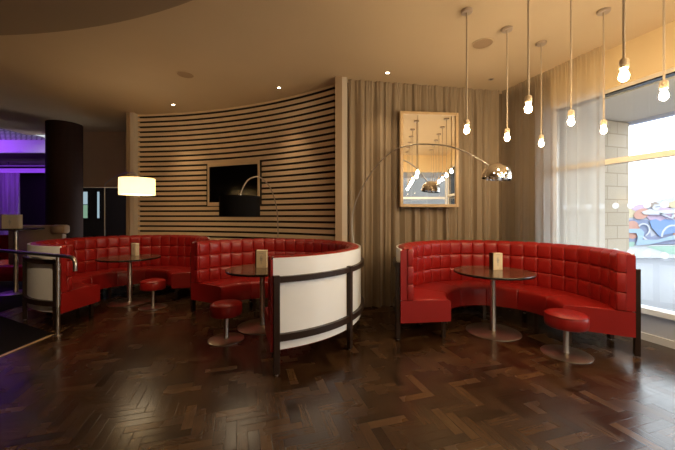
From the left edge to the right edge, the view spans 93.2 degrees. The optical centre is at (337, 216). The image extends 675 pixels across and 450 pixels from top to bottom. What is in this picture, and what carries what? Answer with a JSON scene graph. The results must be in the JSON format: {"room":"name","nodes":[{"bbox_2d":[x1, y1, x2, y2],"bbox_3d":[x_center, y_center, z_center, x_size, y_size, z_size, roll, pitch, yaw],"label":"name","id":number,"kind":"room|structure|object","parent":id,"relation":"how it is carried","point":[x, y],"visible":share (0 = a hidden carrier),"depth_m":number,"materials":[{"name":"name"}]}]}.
{"room":"lounge bar","nodes":[
{"label":"lounge bar","id":0,"kind":"room"},
{"bbox_2d":[0,167,44,224],"bbox_3d":[-10.000,-0.430,11.650,12.000,3.700,0.100,0,0,0],"label":"wall","id":1,"kind":"structure","parent":0,"point":[32,185],"depth_m":11.60,"materials":[{"name":"purple paint"}]},
{"bbox_2d":[0,153,44,166],"bbox_3d":[-11.500,-1.843,10.350,9.000,0.075,2.500,0,0,0],"label":"ceiling","id":2,"kind":"structure","parent":0,"point":[12,158],"depth_m":10.10,"materials":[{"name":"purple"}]},
{"bbox_2d":[0,140,44,152],"bbox_3d":[-11.500,-2.033,9.050,9.000,0.455,0.100,0,0,0],"label":"trim","id":3,"kind":"structure","parent":2,"relation":"attached to","point":[6,146],"depth_m":9.00,"materials":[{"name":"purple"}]},
{"bbox_2d":[0,162,44,165],"bbox_3d":[-11.600,-1.735,10.600,6.800,0.140,0.040,0,0,0],"label":"track","id":4,"kind":"object","parent":2,"relation":"hanging from","point":[7,162],"visible":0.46,"depth_m":10.58,"materials":[{"name":"black plastic"}]},
{"bbox_2d":[0,128,44,139],"bbox_3d":[-12.000,-2.210,2.200,8.000,0.100,13.600,0,0,0],"label":"ceiling","id":5,"kind":"structure","parent":0,"point":[5,134],"depth_m":8.61,"materials":[{"name":"metal"}]},
{"bbox_2d":[0,0,191,34],"bbox_3d":[-3.274,-1.990,0.725,10.491,0.219,5.521,0,0,-11],"label":"ceiling","id":6,"kind":"structure","parent":0,"point":[17,17],"depth_m":2.94,"materials":[{"name":"paint"}]},
{"bbox_2d":[83,132,125,187],"bbox_3d":[-1.900,-0.340,7.950,10.200,3.520,0.100,0,0,0],"label":"wall","id":7,"kind":"structure","parent":0,"point":[104,153],"depth_m":7.90,"materials":[{"name":"brown paint"}]},
{"bbox_2d":[83,188,125,236],"bbox_3d":[-6.450,-0.180,10.050,4.900,3.200,0.100,0,0,0],"label":"double door","id":8,"kind":"structure","parent":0,"point":[115,204],"depth_m":10.00,"materials":[{"name":"black wood"}]},
{"bbox_2d":[83,191,89,218],"bbox_3d":[-7.905,-0.360,9.971,0.270,0.880,0.052,0,0,0],"label":"window","id":9,"kind":"structure","parent":8,"relation":"in","point":[86,194],"depth_m":9.95,"materials":[{"name":"clear glass"}]},
{"bbox_2d":[97,191,100,218],"bbox_3d":[-7.460,-0.360,9.971,0.100,0.880,0.052,0,0,0],"label":"window","id":10,"kind":"structure","parent":8,"relation":"in","point":[98,192],"depth_m":9.96,"materials":[{"name":"clear glass"}]},
{"bbox_2d":[138,84,334,285],"bbox_3d":[-2.050,-0.340,6.038,4.492,3.520,0.457,0,0,20],"label":"wall","id":11,"kind":"structure","parent":0,"point":[294,136],"depth_m":6.02,"materials":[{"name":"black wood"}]},
{"bbox_2d":[126,112,129,286],"bbox_3d":[-4.213,-0.340,6.550,0.055,3.520,0.300,0,0,0],"label":"trim","id":12,"kind":"structure","parent":11,"relation":"attached to","point":[127,113],"depth_m":6.40,"materials":[{"name":"brown wood"}]},
{"bbox_2d":[130,112,139,286],"bbox_3d":[-4.150,-0.340,6.550,0.070,3.520,0.220,0,0,0],"label":"trim","id":13,"kind":"structure","parent":11,"relation":"attached to","point":[134,117],"depth_m":6.47,"materials":[{"name":"beige wood"}]},
{"bbox_2d":[206,160,263,205],"bbox_3d":[-1.985,-0.625,6.111,1.270,0.830,0.086,0,0,20],"label":"television","id":14,"kind":"object","parent":11,"relation":"attached to","point":[226,178],"visible":0.8,"depth_m":6.09,"materials":[{"name":"black glass"},{"name":"black plastic"}]},
{"bbox_2d":[0,281,674,449],"bbox_3d":[-6.951,1.470,4.270,21.590,0.100,19.051,0,0,-13],"label":"floor","id":15,"kind":"structure","parent":0,"point":[115,378],"depth_m":2.66,"materials":[{"name":"brown wood"}]},
{"bbox_2d":[0,235,7,265],"bbox_3d":[-8.500,0.860,7.095,2.000,0.880,0.690,0,0,0],"label":"bench","id":16,"kind":"object","parent":15,"relation":"on","point":[3,238],"visible":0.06,"depth_m":7.30,"materials":[{"name":"red leather"}]},
{"bbox_2d":[0,228,44,295],"bbox_3d":[-6.000,0.820,5.950,0.806,1.200,0.806,0,0,-20],"label":"bar table","id":17,"kind":"object","parent":15,"relation":"on","point":[15,291],"visible":0.85,"depth_m":5.92,"materials":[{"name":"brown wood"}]},
{"bbox_2d":[0,214,22,227],"bbox_3d":[-6.126,0.090,5.998,0.272,0.260,0.121,0,0,-15],"label":"holder","id":18,"kind":"object","parent":17,"relation":"on","point":[6,221],"visible":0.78,"depth_m":5.95,"materials":[{"name":"brown wood"}]},
{"bbox_2d":[0,334,53,356],"bbox_3d":[-3.435,1.417,0.815,0.030,0.007,6.030,0,0,0],"label":"trim","id":19,"kind":"structure","parent":15,"relation":"on","point":[51,334],"depth_m":3.49,"materials":[{"name":"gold metal"}]},
{"bbox_2d":[0,225,69,280],"bbox_3d":[-6.265,0.735,6.580,1.270,1.130,0.400,0,0,0],"label":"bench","id":20,"kind":"object","parent":15,"relation":"on","point":[50,232],"visible":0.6,"depth_m":6.67,"materials":[{"name":"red leather"}]},
{"bbox_2d":[0,249,77,336],"bbox_3d":[-4.976,0.932,4.551,4.430,0.976,0.091,0,0,24],"label":"handrail","id":21,"kind":"object","parent":15,"relation":"on","point":[58,256],"visible":1,"depth_m":3.79,"materials":[{"name":"metal"}]},
{"bbox_2d":[45,120,82,237],"bbox_3d":[-6.200,-0.340,7.250,0.660,3.520,0.660,0,0,0],"label":"column","id":22,"kind":"structure","parent":15,"relation":"on","point":[63,139],"depth_m":6.99,"materials":[{"name":"black paint"}]},
{"bbox_2d":[22,235,209,330],"bbox_3d":[-3.603,0.890,5.374,1.933,1.060,2.490,0,0,38],"label":"booth","id":23,"kind":"object","parent":15,"relation":"on","point":[82,287],"visible":0.71,"depth_m":5.43,"materials":[{"name":"red leather"}]},
{"bbox_2d":[66,245,72,290],"bbox_3d":[-3.457,0.663,4.109,0.032,0.590,0.076,0,0,4],"label":"cushion","id":24,"kind":"object","parent":23,"relation":"on","point":[69,248],"depth_m":4.10,"materials":[{"name":"red leather"}]},
{"bbox_2d":[95,254,160,306],"bbox_3d":[-3.450,1.048,5.300,0.916,0.745,0.916,0,0,-20],"label":"pedestal table","id":25,"kind":"object","parent":15,"relation":"on","point":[129,301],"visible":0.99,"depth_m":5.26,"materials":[{"name":"brown wood"}]},
{"bbox_2d":[131,243,138,255],"bbox_3d":[-3.525,0.568,5.553,0.162,0.215,0.061,0,0,32],"label":"holder","id":26,"kind":"object","parent":25,"relation":"on","point":[134,246],"visible":0.98,"depth_m":5.51,"materials":[{"name":"brown wood"}]},
{"bbox_2d":[104,172,154,288],"bbox_3d":[-3.926,0.330,5.679,2.362,2.180,0.504,0,0,39],"label":"arc floor lamp","id":27,"kind":"object","parent":15,"relation":"on","point":[132,186],"visible":0.8,"depth_m":4.92,"materials":[{"name":"fabric"}]},
{"bbox_2d":[138,278,167,310],"bbox_3d":[-2.890,1.201,5.000,0.400,0.438,0.400,0,0,0],"label":"round stool","id":28,"kind":"object","parent":15,"relation":"on","point":[152,284],"visible":1,"depth_m":4.92,"materials":[{"name":"red leather"}]},
{"bbox_2d":[208,299,243,345],"bbox_3d":[-1.286,1.201,3.690,0.400,0.438,0.400,0,0,0],"label":"round stool","id":29,"kind":"object","parent":15,"relation":"on","point":[225,309],"visible":1,"depth_m":3.60,"materials":[{"name":"red leather"}]},
{"bbox_2d":[225,264,267,334],"bbox_3d":[-0.975,1.048,4.140,0.916,0.745,0.916,0,0,-20],"label":"pedestal table","id":30,"kind":"object","parent":15,"relation":"on","point":[254,326],"visible":0.58,"depth_m":4.06,"materials":[{"name":"brown wood"}]},
{"bbox_2d":[255,249,267,267],"bbox_3d":[-1.006,0.557,4.220,0.152,0.235,0.061,0,0,5],"label":"holder","id":31,"kind":"object","parent":30,"relation":"on","point":[261,256],"visible":1,"depth_m":4.19,"materials":[{"name":"brown wood"}]},
{"bbox_2d":[219,176,278,237],"bbox_3d":[-1.277,0.409,4.828,0.524,2.022,1.681,0,0,2],"label":"arc floor lamp","id":32,"kind":"object","parent":15,"relation":"on","point":[229,205],"visible":0.83,"depth_m":4.03,"materials":[{"name":"metal"}]},
{"bbox_2d":[190,238,363,375],"bbox_3d":[-0.677,0.890,4.361,1.828,1.060,2.664,0,0,-40],"label":"booth","id":33,"kind":"object","parent":15,"relation":"on","point":[313,286],"visible":0.97,"depth_m":3.31,"materials":[{"name":"leather"}]},
{"bbox_2d":[194,242,198,282],"bbox_3d":[-2.044,0.663,4.631,0.076,0.590,0.032,0,0,27],"label":"cushion","id":34,"kind":"object","parent":33,"relation":"on","point":[196,244],"depth_m":4.61,"materials":[{"name":"red leather"}]},
{"bbox_2d":[268,256,271,319],"bbox_3d":[-0.628,0.663,2.968,0.032,0.590,0.076,0,0,-18],"label":"cushion","id":35,"kind":"object","parent":33,"relation":"on","point":[269,257],"depth_m":2.94,"materials":[{"name":"red leather"}]},
{"bbox_2d":[351,143,511,242],"bbox_3d":[1.186,0.208,4.388,2.133,2.424,0.341,0,0,29],"label":"arc floor lamp","id":36,"kind":"object","parent":15,"relation":"on","point":[494,171],"visible":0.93,"depth_m":4.00,"materials":[{"name":"metal"}]},
{"bbox_2d":[453,266,536,340],"bbox_3d":[1.920,1.048,3.940,0.916,0.745,0.916,0,0,-20],"label":"pedestal table","id":37,"kind":"object","parent":15,"relation":"on","point":[490,331],"visible":0.97,"depth_m":3.89,"materials":[{"name":"brown wood"}]},
{"bbox_2d":[489,253,502,269],"bbox_3d":[2.014,0.568,4.058,0.152,0.215,0.061,0,0,-14],"label":"holder","id":38,"kind":"object","parent":37,"relation":"on","point":[495,259],"visible":1,"depth_m":4.03,"materials":[{"name":"brown wood"}]},
{"bbox_2d":[393,240,640,356],"bbox_3d":[2.008,0.890,4.210,2.504,1.060,1.618,0,0,11],"label":"booth","id":39,"kind":"object","parent":15,"relation":"on","point":[603,284],"visible":0.9,"depth_m":3.96,"materials":[{"name":"red leather"}]},
{"bbox_2d":[407,249,413,299],"bbox_3d":[0.832,0.663,3.651,0.076,0.590,0.032,0,0,-6],"label":"cushion","id":40,"kind":"object","parent":39,"relation":"on","point":[410,252],"depth_m":3.64,"materials":[{"name":"red leather"}]},
{"bbox_2d":[616,252,625,310],"bbox_3d":[2.896,0.663,3.257,0.076,0.590,0.032,0,0,28],"label":"cushion","id":41,"kind":"object","parent":39,"relation":"on","point":[620,256],"depth_m":3.25,"materials":[{"name":"red leather"}]},
{"bbox_2d":[540,308,593,363],"bbox_3d":[2.364,1.201,3.300,0.452,0.438,0.452,0,0,0],"label":"round stool","id":42,"kind":"object","parent":15,"relation":"on","point":[566,320],"visible":1,"depth_m":3.22,"materials":[{"name":"red leather"}]},
{"bbox_2d":[0,0,674,134],"bbox_3d":[-1.400,-2.150,2.550,13.200,0.100,11.300,0,0,0],"label":"ceiling","id":43,"kind":"structure","parent":0,"point":[238,52],"depth_m":4.08,"materials":[{"name":"paint"}]},
{"bbox_2d":[176,71,194,78],"bbox_3d":[-2.250,-2.095,4.720,0.250,0.007,0.250,0,0,0],"label":"ceiling speaker","id":44,"kind":"object","parent":43,"relation":"attached to","point":[184,74],"visible":1,"depth_m":4.71,"materials":[{"name":"paint"}]},
{"bbox_2d":[177,72,193,77],"bbox_3d":[-2.250,-2.097,4.720,0.221,0.004,0.221,0,0,13],"label":"grille","id":45,"kind":"object","parent":44,"relation":"attached to","point":[181,74],"depth_m":4.71,"materials":[{"name":"beige"}]},
{"bbox_2d":[348,79,498,307],"bbox_3d":[1.428,-0.345,5.110,2.568,3.500,0.130,0,0,-11],"label":"curtain","id":46,"kind":"object","parent":43,"relation":"hanging from","point":[380,225],"visible":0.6,"depth_m":5.01,"materials":[{"name":"beige fabric"}]},
{"bbox_2d":[399,111,458,206],"bbox_3d":[1.418,-0.877,4.931,0.930,1.465,0.055,0,0,-6],"label":"wall mirror","id":47,"kind":"object","parent":46,"relation":"attached to","point":[428,174],"visible":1,"depth_m":4.92,"materials":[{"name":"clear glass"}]},
{"bbox_2d":[461,7,472,133],"bbox_3d":[1.317,-1.470,3.250,0.114,1.257,0.114,0,0,0],"label":"pendant lamp","id":48,"kind":"object","parent":43,"relation":"hanging from","point":[466,11],"visible":1,"depth_m":3.25,"materials":[{"name":"white glass"}]},
{"bbox_2d":[464,119,469,125],"bbox_3d":[1.317,-0.957,3.250,0.052,0.063,0.052,0,0,0],"label":"socket","id":49,"kind":"object","parent":48,"relation":"attached to","point":[466,122],"depth_m":3.23,"materials":[{"name":"beige wood"}]},
{"bbox_2d":[471,38,493,48],"bbox_3d":[1.760,-2.095,3.870,0.250,0.007,0.250,0,0,0],"label":"ceiling speaker","id":50,"kind":"object","parent":43,"relation":"attached to","point":[482,43],"visible":1,"depth_m":3.86,"materials":[{"name":"paint"}]},
{"bbox_2d":[501,26,512,140],"bbox_3d":[1.895,-1.470,3.563,0.114,1.257,0.114,0,0,0],"label":"pendant lamp","id":51,"kind":"object","parent":43,"relation":"hanging from","point":[506,29],"visible":1,"depth_m":3.56,"materials":[{"name":"beige metal"}]},
{"bbox_2d":[525,0,531,112],"bbox_3d":[1.556,-1.470,2.600,0.114,1.257,0.114,0,0,0],"label":"pendant lamp","id":52,"kind":"object","parent":43,"relation":"hanging from","point":[528,99],"visible":1,"depth_m":2.59,"materials":[{"name":"white glass"}]},
{"bbox_2d":[525,95,531,103],"bbox_3d":[1.556,-0.957,2.600,0.052,0.063,0.052,0,0,0],"label":"socket","id":53,"kind":"object","parent":52,"relation":"attached to","point":[528,99],"depth_m":2.58,"materials":[{"name":"beige wood"}]},
{"bbox_2d":[536,40,546,146],"bbox_3d":[2.459,-1.470,3.850,0.114,1.257,0.114,0,0,0],"label":"pendant lamp","id":54,"kind":"object","parent":43,"relation":"hanging from","point":[541,43],"visible":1,"depth_m":3.84,"materials":[{"name":"beige metal"}]},
{"bbox_2d":[502,45,604,247],"bbox_3d":[3.010,-0.345,4.617,0.054,3.500,1.541,0,0,-19],"label":"curtain","id":55,"kind":"object","parent":43,"relation":"hanging from","point":[555,193],"visible":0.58,"depth_m":4.44,"materials":[{"name":"white fabric"}]},
{"bbox_2d":[568,0,574,125],"bbox_3d":[2.164,-1.470,2.956,0.114,1.257,0.114,0,0,0],"label":"pendant lamp","id":56,"kind":"object","parent":43,"relation":"hanging from","point":[571,113],"visible":1,"depth_m":2.95,"materials":[{"name":"white glass"}]},
{"bbox_2d":[568,110,574,116],"bbox_3d":[2.164,-0.957,2.956,0.052,0.063,0.052,0,0,0],"label":"socket","id":57,"kind":"object","parent":56,"relation":"attached to","point":[571,113],"depth_m":2.94,"materials":[{"name":"beige wood"}]},
{"bbox_2d":[597,7,610,133],"bbox_3d":[2.712,-1.470,3.250,0.114,1.257,0.114,0,0,0],"label":"pendant lamp","id":58,"kind":"object","parent":43,"relation":"hanging from","point":[602,12],"visible":1,"depth_m":3.24,"materials":[{"name":"white glass"}]},
{"bbox_2d":[600,119,606,125],"bbox_3d":[2.712,-0.957,3.250,0.052,0.063,0.052,0,0,0],"label":"socket","id":59,"kind":"object","parent":58,"relation":"attached to","point":[603,122],"depth_m":3.23,"materials":[{"name":"beige wood"}]},
{"bbox_2d":[618,0,628,81],"bbox_3d":[1.790,-1.470,1.994,0.114,1.257,0.114,0,0,0],"label":"pendant lamp","id":60,"kind":"object","parent":43,"relation":"hanging from","point":[623,64],"visible":1,"depth_m":1.99,"materials":[{"name":"white glass"}]},
{"bbox_2d":[618,58,628,69],"bbox_3d":[1.790,-0.957,1.994,0.052,0.063,0.052,0,0,0],"label":"socket","id":61,"kind":"object","parent":60,"relation":"attached to","point":[623,63],"depth_m":1.98,"materials":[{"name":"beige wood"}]},
{"bbox_2d":[659,0,668,100],"bbox_3d":[2.372,-1.470,2.318,0.114,1.257,0.114,0,0,0],"label":"pendant lamp","id":62,"kind":"object","parent":43,"relation":"hanging from","point":[663,85],"visible":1,"depth_m":2.31,"materials":[{"name":"white glass"}]},
{"bbox_2d":[659,80,668,89],"bbox_3d":[2.372,-0.957,2.318,0.052,0.063,0.052,0,0,0],"label":"socket","id":63,"kind":"object","parent":62,"relation":"attached to","point":[663,85],"depth_m":2.30,"materials":[{"name":"beige wood"}]},
{"bbox_2d":[347,83,501,241],"bbox_3d":[1.474,-0.340,5.316,2.970,3.520,0.160,0,0,-10],"label":"wall","id":64,"kind":"structure","parent":0,"point":[500,95],"depth_m":5.46,"materials":[{"name":"brown"}]},
{"bbox_2d":[335,76,341,240],"bbox_3d":[0.017,-0.340,4.950,0.103,3.520,0.340,0,0,0],"label":"trim","id":65,"kind":"structure","parent":64,"relation":"attached to","point":[338,79],"depth_m":4.78,"materials":[{"name":"brown wood"}]},
{"bbox_2d":[342,77,346,241],"bbox_3d":[0.108,-0.340,4.950,0.080,3.520,0.300,0,0,0],"label":"trim","id":66,"kind":"structure","parent":64,"relation":"attached to","point":[344,79],"depth_m":4.80,"materials":[{"name":"beige wood"}]},
{"bbox_2d":[605,21,674,89],"bbox_3d":[4.187,-1.855,2.159,0.270,0.490,5.550,0,0,-19],"label":"wall","id":67,"kind":"structure","parent":0,"point":[644,52],"depth_m":3.68,"materials":[{"name":"beige paint"}]},
{"bbox_2d":[605,67,674,258],"bbox_3d":[3.602,-0.280,3.660,0.105,2.660,2.330,0,0,-19],"label":"window","id":68,"kind":"structure","parent":67,"relation":"in","point":[670,72],"depth_m":3.71,"materials":[{"name":"beige"}]},
{"bbox_2d":[605,76,674,122],"bbox_3d":[5.250,-1.655,1.828,1.530,0.150,9.400,0,0,-19],"label":"soffit","id":69,"kind":"structure","parent":67,"relation":"attached to","point":[641,102],"depth_m":4.46,"materials":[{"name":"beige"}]},
{"bbox_2d":[626,111,674,125],"bbox_3d":[5.984,-1.705,2.076,0.100,0.350,9.401,0,0,-18],"label":"trim","id":70,"kind":"structure","parent":67,"relation":"attached to","point":[669,114],"depth_m":5.03,"materials":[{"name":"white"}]},
{"bbox_2d":[641,313,674,340],"bbox_3d":[4.173,1.225,2.154,0.200,0.230,5.550,0,0,-19],"label":"wall","id":71,"kind":"structure","parent":0,"point":[650,324],"depth_m":3.57,"materials":[{"name":"grey"}]},
{"bbox_2d":[641,304,674,320],"bbox_3d":[4.111,1.080,2.133,0.170,0.060,5.550,0,0,-19],"label":"trim","id":72,"kind":"structure","parent":71,"relation":"attached to","point":[663,313],"depth_m":3.56,"materials":[{"name":"white"}]},
{"bbox_2d":[641,332,674,348],"bbox_3d":[4.135,1.380,2.141,0.180,0.080,5.550,0,0,-19],"label":"baseboard","id":73,"kind":"structure","parent":71,"relation":"attached to","point":[662,341],"depth_m":3.54,"materials":[{"name":"white wood"}]},
{"bbox_3d":[-16.050,-0.430,3.650,0.100,3.700,16.700,0,0,0],"label":"wall","id":74,"kind":"structure","parent":0,"visible":0},
{"bbox_2d":[0,173,19,234],"bbox_3d":[-12.575,-0.345,10.999,3.250,2.330,0.128,0,0,0],"label":"curtain","id":75,"kind":"object","parent":74,"relation":"hanging from","point":[9,182],"visible":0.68,"depth_m":11.00,"materials":[{"name":"purple fabric"}]},
{"bbox_2d":[0,168,44,172],"bbox_3d":[-11.500,-1.585,11.030,9.000,0.150,0.060,0,0,0],"label":"trim","id":76,"kind":"structure","parent":74,"relation":"attached to","point":[2,170],"depth_m":11.00,"materials":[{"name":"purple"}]},
{"label":"outside","id":77,"kind":"structure","parent":0,"visible":0},
{"bbox_2d":[636,258,674,310],"bbox_3d":[11.739,1.490,11.774,56.522,0.100,56.452,0,0,0],"label":"ground","id":78,"kind":"structure","parent":77,"point":[657,274],"depth_m":6.96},
{"bbox_2d":[605,120,628,251],"bbox_3d":[3.988,-0.060,5.369,1.660,3.000,0.600,0,0,-17],"label":"column","id":79,"kind":"structure","parent":78,"relation":"on","point":[617,134],"depth_m":5.25,"materials":[{"name":"stone"}]},
{"bbox_2d":[629,196,674,257],"bbox_3d":[11.283,0.098,11.002,5.425,2.669,0.196,0,0,0],"label":"mural","id":80,"kind":"object","parent":78,"relation":"on","point":[651,229],"visible":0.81,"depth_m":10.98,"materials":[{"name":"paint"},{"name":"plaster"}]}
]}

